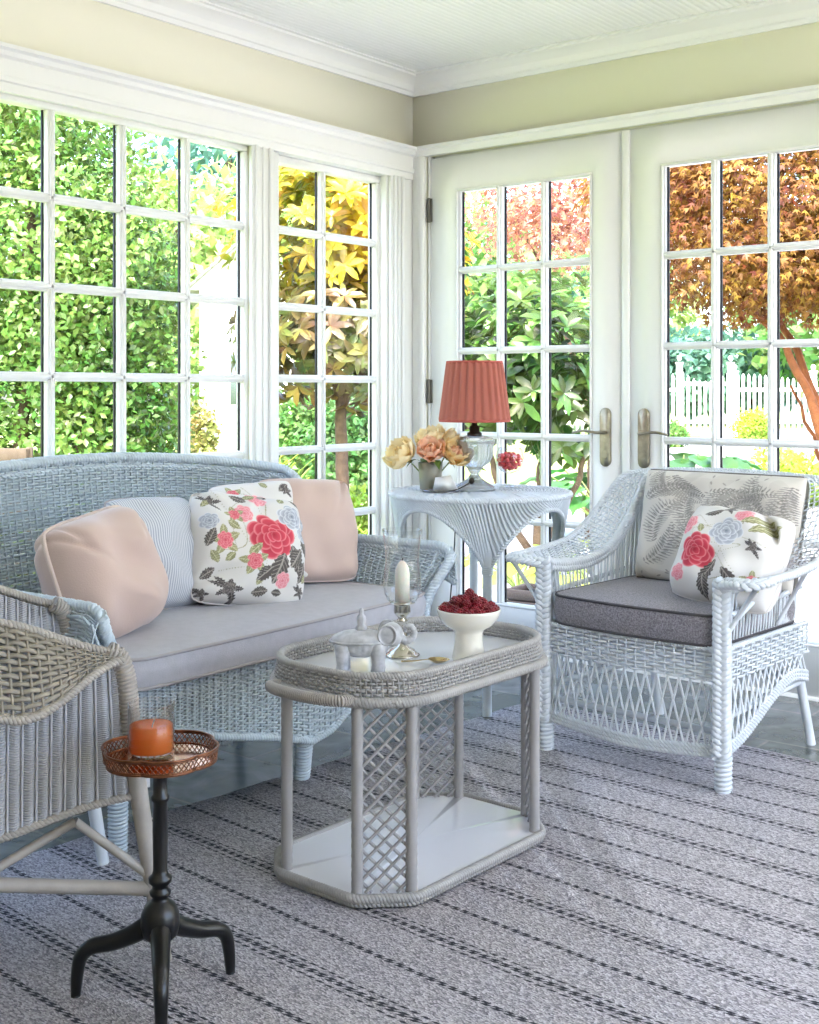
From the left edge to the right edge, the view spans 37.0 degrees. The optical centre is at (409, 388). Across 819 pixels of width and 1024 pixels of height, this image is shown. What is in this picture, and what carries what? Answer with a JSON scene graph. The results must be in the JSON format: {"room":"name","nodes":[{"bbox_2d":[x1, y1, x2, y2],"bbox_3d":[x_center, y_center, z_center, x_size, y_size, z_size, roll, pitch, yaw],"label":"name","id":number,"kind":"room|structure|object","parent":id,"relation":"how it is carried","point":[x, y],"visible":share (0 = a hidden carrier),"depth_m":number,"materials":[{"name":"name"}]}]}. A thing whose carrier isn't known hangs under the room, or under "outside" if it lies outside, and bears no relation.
{"room":"sunroom","nodes":[
{"label":"sunroom","id":0,"kind":"room"},
{"bbox_2d":[0,0,412,459],"bbox_3d":[-1.904,-0.113,2.941,0.060,2.685,6.260,0,0,38],"label":"wall","id":1,"kind":"structure","parent":0,"point":[92,32],"depth_m":4.36,"materials":[{"name":"beige paint"}]},
{"bbox_2d":[0,92,247,556],"bbox_3d":[-1.345,-0.046,3.665,0.050,1.743,2.370,0,0,38],"label":"window","id":2,"kind":"structure","parent":1,"relation":"in","point":[119,292],"depth_m":4.12,"materials":[{"name":"white paint"}]},
{"bbox_2d":[143,669,271,707],"bbox_3d":[-1.887,0.963,2.889,0.030,0.235,6.200,0,0,38],"label":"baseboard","id":3,"kind":"structure","parent":1,"relation":"attached to","point":[265,669],"depth_m":4.29,"materials":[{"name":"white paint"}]},
{"bbox_2d":[0,41,416,180],"bbox_3d":[-1.880,-0.977,2.883,0.050,0.143,6.200,0,0,38],"label":"trim","id":4,"kind":"structure","parent":1,"relation":"attached to","point":[24,72],"depth_m":4.29,"materials":[{"name":"white paint"}]},
{"bbox_2d":[93,0,415,96],"bbox_3d":[-1.865,-1.315,2.872,0.086,0.091,6.200,0,0,38],"label":"trim","id":5,"kind":"structure","parent":1,"relation":"attached to","point":[200,16],"depth_m":4.60,"materials":[{"name":"white paint"}]},
{"bbox_2d":[249,144,411,580],"bbox_3d":[-1.042,0.080,3.968,0.028,2.000,3.460,0,0,38],"label":"trim","id":6,"kind":"structure","parent":1,"relation":"attached to","point":[261,159],"depth_m":4.63,"materials":[{"name":"white paint"}]},
{"bbox_2d":[274,151,387,579],"bbox_3d":[-0.341,-0.040,4.949,0.091,1.780,0.730,0,0,38],"label":"window","id":7,"kind":"structure","parent":1,"relation":"in","point":[377,241],"depth_m":5.08,"materials":[{"name":"white paint"}]},
{"bbox_2d":[0,661,818,860],"bbox_3d":[0.146,1.140,1.294,5.200,0.120,6.200,0,0,38],"label":"floor","id":8,"kind":"structure","parent":0,"point":[239,765],"depth_m":3.80,"materials":[{"name":"wood"}]},
{"bbox_2d":[0,452,456,853],"bbox_3d":[-0.660,0.640,3.534,0.985,0.881,1.475,0,0,36],"label":"wicker sofa","id":9,"kind":"object","parent":8,"relation":"on","point":[195,646],"visible":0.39,"depth_m":3.40,"materials":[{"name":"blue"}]},
{"bbox_2d":[34,505,168,638],"bbox_3d":[-0.766,0.471,3.076,0.296,0.338,0.321,0,0,10],"label":"throw pillow","id":10,"kind":"object","parent":9,"relation":"on","point":[108,557],"visible":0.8,"depth_m":2.97,"materials":[{"name":"fabric"}]},
{"bbox_2d":[102,496,197,609],"bbox_3d":[-0.705,0.456,3.404,0.212,0.313,0.319,0,0,43],"label":"throw pillow","id":11,"kind":"object","parent":9,"relation":"on","point":[167,519],"visible":0.38,"depth_m":3.36,"materials":[{"name":"fabric"}]},
{"bbox_2d":[189,491,304,605],"bbox_3d":[-0.468,0.465,3.519,0.376,0.343,0.233,0,0,-30],"label":"throw pillow","id":12,"kind":"object","parent":9,"relation":"on","point":[248,549],"visible":0.91,"depth_m":3.44,"materials":[{"name":"fabric"}]},
{"bbox_2d":[208,481,307,578],"bbox_3d":[-0.459,0.442,3.744,0.317,0.310,0.173,0,0,-40],"label":"throw pillow","id":13,"kind":"object","parent":9,"relation":"on","point":[279,490],"visible":0.2,"depth_m":3.76,"materials":[{"name":"fabric"}]},
{"bbox_2d":[115,581,425,687],"bbox_3d":[-0.602,0.650,3.490,0.821,0.089,1.213,0,0,36],"label":"seat cushion","id":14,"kind":"object","parent":9,"relation":"on","point":[195,642],"depth_m":3.18,"materials":[{"name":"fabric"}]},
{"bbox_2d":[260,478,357,582],"bbox_3d":[-0.321,0.447,3.882,0.341,0.331,0.211,0,0,-30],"label":"throw pillow","id":15,"kind":"object","parent":9,"relation":"on","point":[325,508],"visible":0.66,"depth_m":3.84,"materials":[{"name":"fabric"}]},
{"bbox_2d":[0,704,818,1023],"bbox_3d":[0.510,1.076,1.756,3.504,0.008,3.503,0,0,43],"label":"area rug","id":16,"kind":"object","parent":8,"relation":"on","point":[650,894],"visible":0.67,"depth_m":2.50,"materials":[{"name":"carpet"}]},
{"bbox_2d":[0,584,171,960],"bbox_3d":[-0.882,0.651,2.379,0.710,0.846,0.768,0,0,-26],"label":"wicker chair","id":17,"kind":"object","parent":16,"relation":"on","point":[52,768],"visible":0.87,"depth_m":2.20,"materials":[{"name":"beige wicker"}]},
{"bbox_2d":[70,729,234,1023],"bbox_3d":[-0.424,0.848,2.169,0.242,0.450,0.263,0,0,45],"label":"pedestal table","id":18,"kind":"object","parent":16,"relation":"on","point":[160,921],"visible":0.89,"depth_m":2.13,"materials":[{"name":"black paint"}]},
{"bbox_2d":[127,697,174,761],"bbox_3d":[-0.452,0.597,2.140,0.081,0.098,0.081,0,0,38],"label":"jar candle","id":19,"kind":"object","parent":18,"relation":"on","point":[148,738],"visible":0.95,"depth_m":2.12,"materials":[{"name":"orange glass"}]},
{"bbox_2d":[265,616,547,908],"bbox_3d":[0.009,0.828,2.844,0.445,0.487,0.792,0,0,40],"label":"table","id":20,"kind":"object","parent":16,"relation":"on","point":[410,849],"visible":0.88,"depth_m":2.70,"materials":[{"name":"grey wicker"}]},
{"bbox_2d":[329,608,417,671],"bbox_3d":[-0.080,0.554,2.711,0.196,0.139,0.096,0,0,3],"label":"dish","id":21,"kind":"object","parent":20,"relation":"on","point":[361,642],"visible":0.99,"depth_m":2.68,"materials":[{"name":"grey ceramic"}]},
{"bbox_2d":[382,528,421,658],"bbox_3d":[-0.017,0.476,2.864,0.094,0.296,0.094,0,0,38],"label":"candlestick","id":22,"kind":"object","parent":20,"relation":"on","point":[402,602],"visible":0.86,"depth_m":2.85,"materials":[{"name":"glass"}]},
{"bbox_2d":[382,528,421,603],"bbox_3d":[-0.017,0.413,2.864,0.094,0.170,0.094,0,0,38],"label":"glass shade","id":23,"kind":"object","parent":22,"relation":"hanging from","point":[402,574],"depth_m":2.85,"materials":[{"name":"glass"}]},
{"bbox_2d":[395,561,409,602],"bbox_3d":[-0.017,0.450,2.864,0.035,0.097,0.035,0,0,38],"label":"candle","id":24,"kind":"object","parent":22,"relation":"on","point":[402,574],"depth_m":2.85,"materials":[{"name":"white wax"}]},
{"bbox_2d":[290,795,532,893],"bbox_3d":[0.009,1.055,2.844,0.400,0.014,0.648,0,0,40],"label":"shelf","id":25,"kind":"object","parent":20,"relation":"attached to","point":[460,838],"depth_m":2.80,"materials":[{"name":"white wood"}]},
{"bbox_2d":[401,657,449,663],"bbox_3d":[0.036,0.616,2.774,0.112,0.012,0.037,0,0,10],"label":"spoon","id":26,"kind":"object","parent":20,"relation":"on","point":[438,660],"visible":0.99,"depth_m":2.78,"materials":[{"name":"gold metal"}]},
{"bbox_2d":[428,657,449,663],"bbox_3d":[0.066,0.615,2.768,0.050,0.011,0.037,0,0,10],"label":"bowl","id":27,"kind":"object","parent":26,"relation":"on","point":[438,660],"depth_m":2.77,"materials":[{"name":"metal"}]},
{"bbox_2d":[437,607,500,659],"bbox_3d":[0.137,0.565,2.824,0.148,0.118,0.148,0,0,38],"label":"footed bowl","id":28,"kind":"object","parent":20,"relation":"on","point":[468,629],"visible":0.77,"depth_m":2.79,"materials":[{"name":"beige ceramic"}]},
{"bbox_2d":[438,605,447,611],"bbox_3d":[0.079,0.507,2.805,0.024,0.026,0.026,0,0,26],"label":"berry","id":29,"kind":"object","parent":28,"relation":"on","point":[442,607],"visible":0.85,"depth_m":2.80,"materials":[{"name":"food"}]},
{"bbox_2d":[445,608,453,612],"bbox_3d":[0.091,0.509,2.783,0.021,0.022,0.023,0,0,36],"label":"berry","id":30,"kind":"object","parent":28,"relation":"on","point":[450,610],"visible":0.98,"depth_m":2.78,"materials":[{"name":"food"}]},
{"bbox_2d":[453,597,461,606],"bbox_3d":[0.111,0.488,2.805,0.021,0.022,0.021,0,0,21],"label":"berry","id":31,"kind":"object","parent":28,"relation":"in","point":[457,601],"visible":1,"depth_m":2.80,"materials":[{"name":"food"}]},
{"bbox_2d":[453,608,464,613],"bbox_3d":[0.112,0.508,2.768,0.025,0.026,0.025,0,0,-16],"label":"berry","id":32,"kind":"object","parent":28,"relation":"on","point":[458,610],"visible":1,"depth_m":2.76,"materials":[{"name":"food"}]},
{"bbox_2d":[461,594,469,601],"bbox_3d":[0.129,0.483,2.815,0.022,0.022,0.020,0,0,-2],"label":"berry","id":33,"kind":"object","parent":28,"relation":"in","point":[464,597],"visible":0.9,"depth_m":2.81,"materials":[{"name":"food"}]},
{"bbox_2d":[463,599,471,607],"bbox_3d":[0.132,0.491,2.792,0.021,0.021,0.019,0,0,10],"label":"berry","id":34,"kind":"object","parent":28,"relation":"in","point":[466,603],"visible":1,"depth_m":2.79,"materials":[{"name":"food"}]},
{"bbox_2d":[465,609,474,613],"bbox_3d":[0.136,0.509,2.763,0.023,0.025,0.024,0,0,-2],"label":"berry","id":35,"kind":"object","parent":28,"relation":"on","point":[470,611],"visible":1,"depth_m":2.76,"materials":[{"name":"food"}]},
{"bbox_2d":[470,593,477,602],"bbox_3d":[0.149,0.482,2.822,0.023,0.024,0.023,0,0,-33],"label":"berry","id":36,"kind":"object","parent":28,"relation":"in","point":[475,595],"visible":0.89,"depth_m":2.81,"materials":[{"name":"food"}]},
{"bbox_2d":[471,606,479,613],"bbox_3d":[0.149,0.504,2.784,0.022,0.022,0.021,0,0,-26],"label":"berry","id":37,"kind":"object","parent":28,"relation":"in","point":[475,609],"visible":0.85,"depth_m":2.78,"materials":[{"name":"food"}]},
{"bbox_2d":[472,598,481,607],"bbox_3d":[0.155,0.490,2.798,0.023,0.026,0.023,0,0,3],"label":"berry","id":38,"kind":"object","parent":28,"relation":"in","point":[477,602],"visible":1,"depth_m":2.79,"materials":[{"name":"food"}]},
{"bbox_2d":[476,609,485,613],"bbox_3d":[0.161,0.510,2.768,0.023,0.025,0.024,0,0,34],"label":"berry","id":39,"kind":"object","parent":28,"relation":"on","point":[480,611],"visible":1,"depth_m":2.76,"materials":[{"name":"food"}]},
{"bbox_2d":[479,604,486,609],"bbox_3d":[0.169,0.504,2.797,0.022,0.023,0.023,0,0,-14],"label":"berry","id":40,"kind":"object","parent":28,"relation":"in","point":[483,607],"visible":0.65,"depth_m":2.79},
{"bbox_2d":[480,597,486,604],"bbox_3d":[0.168,0.491,2.819,0.023,0.023,0.022,0,0,3],"label":"berry","id":41,"kind":"object","parent":28,"relation":"in","point":[484,601],"visible":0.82,"depth_m":2.81,"materials":[{"name":"food"}]},
{"bbox_2d":[485,606,494,612],"bbox_3d":[0.182,0.507,2.783,0.024,0.026,0.023,0,0,23],"label":"berry","id":42,"kind":"object","parent":28,"relation":"on","point":[489,609],"visible":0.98,"depth_m":2.78,"materials":[{"name":"food"}]},
{"bbox_2d":[505,467,818,793],"bbox_3d":[0.814,0.668,3.663,0.856,0.831,0.700,0,0,42],"label":"wicker armchair","id":43,"kind":"object","parent":16,"relation":"on","point":[633,614],"visible":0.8,"depth_m":3.55,"materials":[{"name":"grey"}]},
{"bbox_2d":[554,576,794,644],"bbox_3d":[0.773,0.642,3.619,0.555,0.100,0.524,0,0,42],"label":"seat cushion","id":44,"kind":"object","parent":43,"relation":"on","point":[639,610],"depth_m":3.46,"materials":[{"name":"fabric"}]},
{"bbox_2d":[635,470,808,593],"bbox_3d":[0.946,0.430,3.741,0.534,0.344,0.142,0,-15,42],"label":"cushion","id":45,"kind":"object","parent":43,"relation":"on","point":[671,497],"depth_m":3.76,"materials":[{"name":"fabric"}]},
{"bbox_2d":[670,506,795,613],"bbox_3d":[0.906,0.475,3.437,0.245,0.282,0.311,0,0,-38],"label":"throw pillow","id":46,"kind":"object","parent":43,"relation":"on","point":[717,541],"visible":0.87,"depth_m":3.37,"materials":[{"name":"fabric"}]},
{"bbox_2d":[388,483,572,716],"bbox_3d":[0.245,0.709,4.252,0.642,0.718,0.642,0,0,-2],"label":"wicker side table","id":47,"kind":"object","parent":8,"relation":"on","point":[487,522],"visible":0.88,"depth_m":3.98,"materials":[{"name":"wicker"}]},
{"bbox_2d":[406,458,453,489],"bbox_3d":[0.070,0.299,4.271,0.152,0.107,0.117,0,0,38],"label":"flower vase","id":48,"kind":"object","parent":47,"relation":"on","point":[429,471],"visible":0.72,"depth_m":4.25,"materials":[{"name":"grey ceramic"}]},
{"bbox_2d":[382,435,418,471],"bbox_3d":[-0.023,0.248,4.280,0.155,0.173,0.126,0,0,-42],"label":"rose","id":49,"kind":"object","parent":48,"relation":"in","point":[402,450],"visible":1,"depth_m":4.26,"materials":[{"name":"beige plant"}]},
{"bbox_2d":[414,424,445,445],"bbox_3d":[0.070,0.227,4.292,0.107,0.212,0.107,0,0,-18],"label":"rose","id":50,"kind":"object","parent":48,"relation":"in","point":[437,431],"visible":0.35,"depth_m":4.29,"materials":[{"name":"beige plant"}]},
{"bbox_2d":[416,435,445,462],"bbox_3d":[0.071,0.245,4.218,0.095,0.176,0.110,0,0,-38],"label":"rose","id":51,"kind":"object","parent":48,"relation":"in","point":[430,452],"visible":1,"depth_m":4.22,"materials":[{"name":"pink plant"}]},
{"bbox_2d":[441,427,460,461],"bbox_3d":[0.152,0.234,4.294,0.126,0.199,0.105,0,0,-45],"label":"rose","id":52,"kind":"object","parent":48,"relation":"in","point":[451,432],"visible":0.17,"depth_m":4.28,"materials":[{"name":"beige plant"}]},
{"bbox_2d":[441,435,469,470],"bbox_3d":[0.148,0.247,4.235,0.159,0.174,0.099,0,0,3],"label":"rose","id":53,"kind":"object","parent":48,"relation":"in","point":[455,456],"visible":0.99,"depth_m":4.22,"materials":[{"name":"yellow plant"}]},
{"bbox_2d":[422,489,458,492],"bbox_3d":[0.107,0.349,4.195,0.130,0.007,0.078,0,0,8],"label":"tray","id":54,"kind":"object","parent":47,"relation":"on","point":[423,490],"visible":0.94,"depth_m":4.17,"materials":[{"name":"grey"}]},
{"bbox_2d":[433,475,457,490],"bbox_3d":[0.124,0.323,4.213,0.087,0.052,0.046,0,0,-4],"label":"folded card","id":55,"kind":"object","parent":54,"relation":"on","point":[444,483],"visible":1,"depth_m":4.20,"materials":[{"name":"white"}]},
{"bbox_2d":[449,477,474,490],"bbox_3d":[0.169,0.326,4.164,0.106,0.052,0.024,0,0,9],"label":"candle snuffer","id":56,"kind":"object","parent":54,"relation":"on","point":[471,480],"visible":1,"depth_m":4.15,"materials":[{"name":"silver metal"}]},
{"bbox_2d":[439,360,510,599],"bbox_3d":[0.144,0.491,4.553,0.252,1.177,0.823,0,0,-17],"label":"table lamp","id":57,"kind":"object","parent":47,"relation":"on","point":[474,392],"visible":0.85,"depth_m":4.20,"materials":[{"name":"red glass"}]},
{"bbox_2d":[467,423,481,435],"bbox_3d":[0.227,0.130,4.281,0.052,0.070,0.052,0,0,38],"label":"socket","id":58,"kind":"object","parent":57,"relation":"attached to","point":[474,430],"depth_m":4.26,"materials":[{"name":"brown metal"}]},
{"bbox_2d":[495,447,523,487],"bbox_3d":[0.359,0.281,4.387,0.106,0.144,0.106,0,0,38],"label":"glass goblet","id":59,"kind":"object","parent":47,"relation":"on","point":[498,447],"visible":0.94,"depth_m":4.39,"materials":[{"name":"glass"}]},
{"bbox_2d":[205,0,763,70],"bbox_3d":[0.184,-1.405,1.340,5.402,0.100,6.320,0,0,38],"label":"ceiling","id":60,"kind":"structure","parent":0,"point":[416,35],"depth_m":4.51,"materials":[{"name":"white paint"}]},
{"bbox_2d":[413,22,818,539],"bbox_3d":[2.078,-0.113,3.756,5.200,2.685,0.060,0,0,38],"label":"wall","id":61,"kind":"structure","parent":0,"point":[787,58],"depth_m":4.70,"materials":[{"name":"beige green paint"}]},
{"bbox_2d":[427,132,621,663],"bbox_3d":[0.441,0.038,4.993,0.939,2.056,0.106,0,0,38],"label":"door","id":62,"kind":"structure","parent":61,"relation":"in","point":[597,157],"depth_m":4.93,"materials":[{"name":"white paint"}]},
{"bbox_2d":[412,0,818,97],"bbox_3d":[2.033,-1.315,3.699,5.200,0.091,0.086,0,0,38],"label":"trim","id":63,"kind":"structure","parent":61,"relation":"attached to","point":[762,16],"depth_m":4.66,"materials":[{"name":"white paint"}]},
{"bbox_2d":[412,101,818,701],"bbox_3d":[0.854,0.040,4.697,2.088,2.120,0.090,0,0,38],"label":"trim","id":64,"kind":"structure","parent":61,"relation":"attached to","point":[419,163],"depth_m":5.28,"materials":[{"name":"white paint"}]},
{"bbox_2d":[414,84,818,157],"bbox_3d":[2.049,-1.026,3.718,5.200,0.047,0.036,0,0,38],"label":"trim","id":65,"kind":"structure","parent":61,"relation":"attached to","point":[806,93],"depth_m":4.66,"materials":[{"name":"white paint"}]},
{"bbox_2d":[622,103,818,696],"bbox_3d":[1.189,0.038,4.406,0.952,2.056,0.106,0,0,38],"label":"door","id":66,"kind":"structure","parent":61,"relation":"in","point":[648,154],"depth_m":4.55,"materials":[{"name":"white paint"}]},
{"label":"outside","id":67,"kind":"structure","parent":0,"visible":0},
{"bbox_2d":[0,407,808,581],"bbox_3d":[4.494,1.286,27.245,100.000,0.088,100.000,0,0,38],"label":"lawn","id":68,"kind":"structure","parent":67,"point":[528,469],"depth_m":20.68,"materials":[{"name":"plant"}]},
{"bbox_2d":[0,447,32,586],"bbox_3d":[-2.168,0.755,5.735,0.700,0.949,0.392,0,0,0],"label":"garden bench","id":69,"kind":"object","parent":68,"relation":"on","point":[6,454],"visible":0.12,"depth_m":5.89,"materials":[{"name":"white wood"}]},
{"bbox_2d":[0,103,207,593],"bbox_3d":[-2.310,-0.772,7.491,2.116,4.428,1.819,0,0,-3],"label":"bush","id":70,"kind":"object","parent":68,"relation":"on","point":[81,327],"visible":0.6,"depth_m":7.21,"materials":[{"name":"green plant"}]},
{"bbox_2d":[0,105,215,426],"bbox_3d":[-10.160,-3.941,35.999,8.818,10.384,8.388,0,0,-4],"label":"broadleaf tree","id":71,"kind":"object","parent":68,"relation":"on","point":[162,149],"visible":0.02,"depth_m":35.40,"materials":[{"name":"green plant"}]},
{"bbox_2d":[69,186,195,502],"bbox_3d":[-1.857,-0.001,8.099,0.848,2.690,0.867,0,0,-31],"label":"bush","id":72,"kind":"object","parent":68,"relation":"on","point":[171,318],"visible":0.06,"depth_m":7.99,"materials":[{"name":"green plant"}]},
{"bbox_2d":[65,148,235,428],"bbox_3d":[-6.386,-2.665,33.947,6.026,7.832,5.610,0,0,3],"label":"broadleaf tree","id":73,"kind":"object","parent":68,"relation":"on","point":[198,263],"visible":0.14,"depth_m":32.98,"materials":[{"name":"green plant"}]},
{"bbox_2d":[177,394,222,452],"bbox_3d":[-3.263,0.700,18.974,0.751,1.231,0.693,0,0,38],"label":"shrub","id":74,"kind":"object","parent":68,"relation":"on","point":[207,439],"visible":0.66,"depth_m":18.85,"materials":[{"name":"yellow plant"}]},
{"bbox_2d":[112,131,303,387],"bbox_3d":[-5.734,-5.094,40.087,8.084,12.690,7.933,0,0,1],"label":"conifer","id":75,"kind":"object","parent":68,"relation":"on","point":[170,152],"visible":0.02,"depth_m":38.86,"materials":[{"name":"green plant"}]},
{"bbox_2d":[175,448,314,480],"bbox_3d":[-1.532,0.892,11.078,1.930,0.678,2.162,0,0,38],"label":"grass tuft","id":76,"kind":"object","parent":68,"relation":"on","point":[211,450],"visible":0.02,"depth_m":11.25,"materials":[{"name":"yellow plant"}]},
{"bbox_2d":[190,243,305,451],"bbox_3d":[-3.112,-0.765,23.588,2.310,3.990,3.600,0,0,-7],"label":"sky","id":77,"kind":"structure","parent":68,"relation":"on","point":[214,318],"depth_m":21.93,"materials":[{"name":"white"}]},
{"bbox_2d":[174,151,353,411],"bbox_3d":[-3.568,-3.510,35.790,8.243,9.522,7.847,0,0,38],"label":"broadleaf tree","id":78,"kind":"object","parent":68,"relation":"on","point":[233,169],"visible":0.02,"depth_m":34.55,"materials":[{"name":"green plant"}]},
{"bbox_2d":[279,385,334,479],"bbox_3d":[-1.369,0.645,14.976,1.471,1.410,1.389,0,0,-28],"label":"shrub","id":79,"kind":"object","parent":68,"relation":"on","point":[291,426],"visible":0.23,"depth_m":14.55,"materials":[{"name":"green plant"}]},
{"bbox_2d":[299,394,367,495],"bbox_3d":[-0.676,0.659,13.989,1.154,1.348,1.120,0,0,-3],"label":"shrub","id":80,"kind":"object","parent":68,"relation":"on","point":[357,426],"visible":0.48,"depth_m":13.66,"materials":[{"name":"green plant"}]},
{"bbox_2d":[349,484,367,533],"bbox_3d":[-0.433,1.012,9.508,0.572,0.551,0.563,0,0,-13],"label":"shrub","id":81,"kind":"object","parent":68,"relation":"on","point":[356,499],"visible":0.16,"depth_m":9.41,"materials":[{"name":"green plant"}]},
{"bbox_2d":[281,192,493,295],"bbox_3d":[-1.079,-3.736,38.078,7.906,9.973,7.842,0,0,1],"label":"broadleaf tree","id":82,"kind":"object","parent":68,"relation":"on","point":[485,203],"visible":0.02,"depth_m":36.43,"materials":[{"name":"green plant"}]},
{"bbox_2d":[465,190,589,429],"bbox_3d":[1.802,-2.347,33.982,7.391,7.196,7.583,0,0,-7],"label":"broadleaf tree","id":83,"kind":"object","parent":68,"relation":"on","point":[484,284],"visible":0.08,"depth_m":32.04,"materials":[{"name":"green plant"}]},
{"bbox_2d":[466,213,683,375],"bbox_3d":[4.441,-2.216,37.920,7.813,6.933,7.409,0,0,1],"label":"broadleaf tree","id":84,"kind":"object","parent":68,"relation":"on","point":[486,223],"visible":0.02,"depth_m":36.14,"materials":[{"name":"green plant"}]},
{"bbox_2d":[565,374,675,433],"bbox_3d":[4.849,0.304,31.049,3.790,1.852,0.180,0,0,0],"label":"picket fence","id":85,"kind":"object","parent":68,"relation":"on","point":[672,389],"visible":0.02,"depth_m":31.00,"materials":[{"name":"white paint"}]},
{"bbox_2d":[670,419,690,447],"bbox_3d":[5.575,0.974,25.991,0.738,0.708,0.779,0,0,-20],"label":"shrub","id":86,"kind":"object","parent":68,"relation":"on","point":[676,430],"visible":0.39,"depth_m":25.80,"materials":[{"name":"green plant"}]},
{"bbox_2d":[670,268,709,352],"bbox_3d":[9.306,-2.150,46.073,3.674,6.802,4.048,0,0,-14],"label":"broadleaf tree","id":87,"kind":"object","parent":68,"relation":"on","point":[687,318],"visible":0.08,"depth_m":45.07,"materials":[{"name":"green plant"}]},
{"bbox_2d":[670,324,763,424],"bbox_3d":[9.671,-0.548,41.874,4.642,3.714,4.070,0,0,38],"label":"broadleaf tree","id":88,"kind":"object","parent":68,"relation":"on","point":[697,362],"visible":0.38,"depth_m":40.87,"materials":[{"name":"green plant"}]},
{"bbox_2d":[727,406,767,438],"bbox_3d":[7.583,0.841,26.980,1.092,0.958,1.074,0,0,38],"label":"shrub","id":89,"kind":"object","parent":68,"relation":"on","point":[755,426],"visible":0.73,"depth_m":26.76,"materials":[{"name":"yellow plant"}]},
{"bbox_2d":[706,322,818,415],"bbox_3d":[12.392,-0.744,44.031,5.011,3.989,4.867,0,0,5],"label":"broadleaf tree","id":90,"kind":"object","parent":68,"relation":"on","point":[725,336],"visible":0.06,"depth_m":42.82,"materials":[{"name":"green plant"}]},
{"bbox_2d":[723,174,818,397],"bbox_3d":[14.581,-2.901,40.098,8.579,8.304,8.999,0,0,-11],"label":"broadleaf tree","id":91,"kind":"object","parent":68,"relation":"on","point":[811,353],"visible":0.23,"depth_m":40.06,"materials":[{"name":"green plant"}]},
{"bbox_2d":[766,449,818,505],"bbox_3d":[4.258,0.959,12.999,1.038,0.651,1.018,0,0,38],"label":"shrub","id":92,"kind":"object","parent":68,"relation":"on","point":[799,462],"visible":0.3,"depth_m":12.84,"materials":[{"name":"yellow plant"}]},
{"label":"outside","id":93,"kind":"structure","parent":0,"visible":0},
{"bbox_2d":[465,428,818,641],"bbox_3d":[12.667,1.240,9.834,26.785,0.020,52.390,0,0,22],"label":"patio","id":94,"kind":"structure","parent":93,"point":[807,607],"depth_m":9.87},
{"bbox_2d":[198,151,483,488],"bbox_3d":[-0.417,-0.356,8.144,1.948,3.188,1.798,0,0,38],"label":"magnolia tree","id":95,"kind":"object","parent":94,"relation":"on","point":[346,200],"visible":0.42,"depth_m":7.74,"materials":[{"name":"yellow plant"}]},
{"bbox_2d":[356,524,367,576],"bbox_3d":[-0.384,1.026,7.553,1.201,0.412,1.257,0,0,-7],"label":"grass tuft","id":96,"kind":"object","parent":94,"relation":"on","point":[359,526],"visible":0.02,"depth_m":7.66,"materials":[{"name":"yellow plant"}]},
{"bbox_2d":[465,251,589,573],"bbox_3d":[0.636,0.225,7.278,1.648,2.029,1.054,0,0,26],"label":"rhododendron","id":97,"kind":"object","parent":94,"relation":"on","point":[523,369],"visible":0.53,"depth_m":7.03,"materials":[{"name":"green plant"}]},
{"bbox_2d":[465,544,589,588],"bbox_3d":[0.636,1.057,6.791,0.740,0.350,0.664,0,0,10],"label":"hosta","id":98,"kind":"object","parent":94,"relation":"on","point":[511,571],"visible":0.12,"depth_m":6.62,"materials":[{"name":"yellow plant"}]},
{"bbox_2d":[507,583,572,604],"bbox_3d":[0.739,1.103,6.066,0.480,0.215,0.240,0,0,32],"label":"planter box","id":99,"kind":"object","parent":94,"relation":"on","point":[520,594],"visible":0.13,"depth_m":6.06,"materials":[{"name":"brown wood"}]},
{"bbox_2d":[519,468,589,515],"bbox_3d":[1.560,0.920,9.948,1.403,0.626,1.398,0,0,-1],"label":"hosta","id":100,"kind":"object","parent":94,"relation":"on","point":[578,502],"visible":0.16,"depth_m":9.80,"materials":[{"name":"green plant"}]},
{"bbox_2d":[520,540,589,586],"bbox_3d":[1.003,1.024,6.559,0.846,0.417,0.856,0,0,38],"label":"hosta","id":101,"kind":"object","parent":94,"relation":"on","point":[531,570],"visible":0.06,"depth_m":6.39,"materials":[{"name":"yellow plant"}]},
{"bbox_2d":[465,165,747,538],"bbox_3d":[1.579,-0.664,9.972,2.036,3.808,2.716,0,0,-36],"label":"maple","id":102,"kind":"object","parent":94,"relation":"on","point":[565,224],"visible":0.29,"depth_m":10.01,"materials":[{"name":"pink plant"}]},
{"bbox_2d":[567,150,818,461],"bbox_3d":[2.398,-0.642,7.268,2.868,3.773,2.496,0,0,4],"label":"maple","id":103,"kind":"object","parent":94,"relation":"on","point":[745,276],"visible":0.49,"depth_m":7.03,"materials":[{"name":"orange plant"}]},
{"bbox_2d":[670,452,761,469],"bbox_3d":[2.204,0.874,9.949,1.463,0.717,1.522,0,0,-3],"label":"hosta","id":104,"kind":"object","parent":94,"relation":"on","point":[683,459],"visible":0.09,"depth_m":9.52,"materials":[{"name":"green plant"}]},
{"bbox_2d":[732,364,818,437],"bbox_3d":[12.299,0.304,31.049,8.290,1.852,0.180,0,0,0],"label":"picket fence","id":105,"kind":"object","parent":94,"relation":"on","point":[813,374],"visible":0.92,"depth_m":31.00,"materials":[{"name":"white paint"}]},
{"bbox_2d":[675,355,734,437],"bbox_3d":[7.494,0.189,31.049,1.480,2.082,0.180,0,0,0],"label":"gate","id":106,"kind":"object","parent":105,"relation":"attached to","point":[680,383],"visible":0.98,"depth_m":31.00,"materials":[{"name":"white paint"}]},
{"bbox_2d":[749,438,804,471],"bbox_3d":[4.510,0.944,14.980,0.769,0.698,0.810,0,0,-1],"label":"shrub","id":107,"kind":"object","parent":94,"relation":"on","point":[763,460],"visible":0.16,"depth_m":14.90,"materials":[{"name":"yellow plant"}]},
{"label":"berry","id":108,"kind":"object","parent":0,"visible":0},
{"bbox_2d":[465,588,473,598],"bbox_3d":[0.138,0.472,2.823,0.024,0.026,0.024,0,0,-35],"label":"berry","id":109,"kind":"object","parent":108,"relation":"on","point":[469,591],"visible":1,"depth_m":2.81,"materials":[{"name":"food"}]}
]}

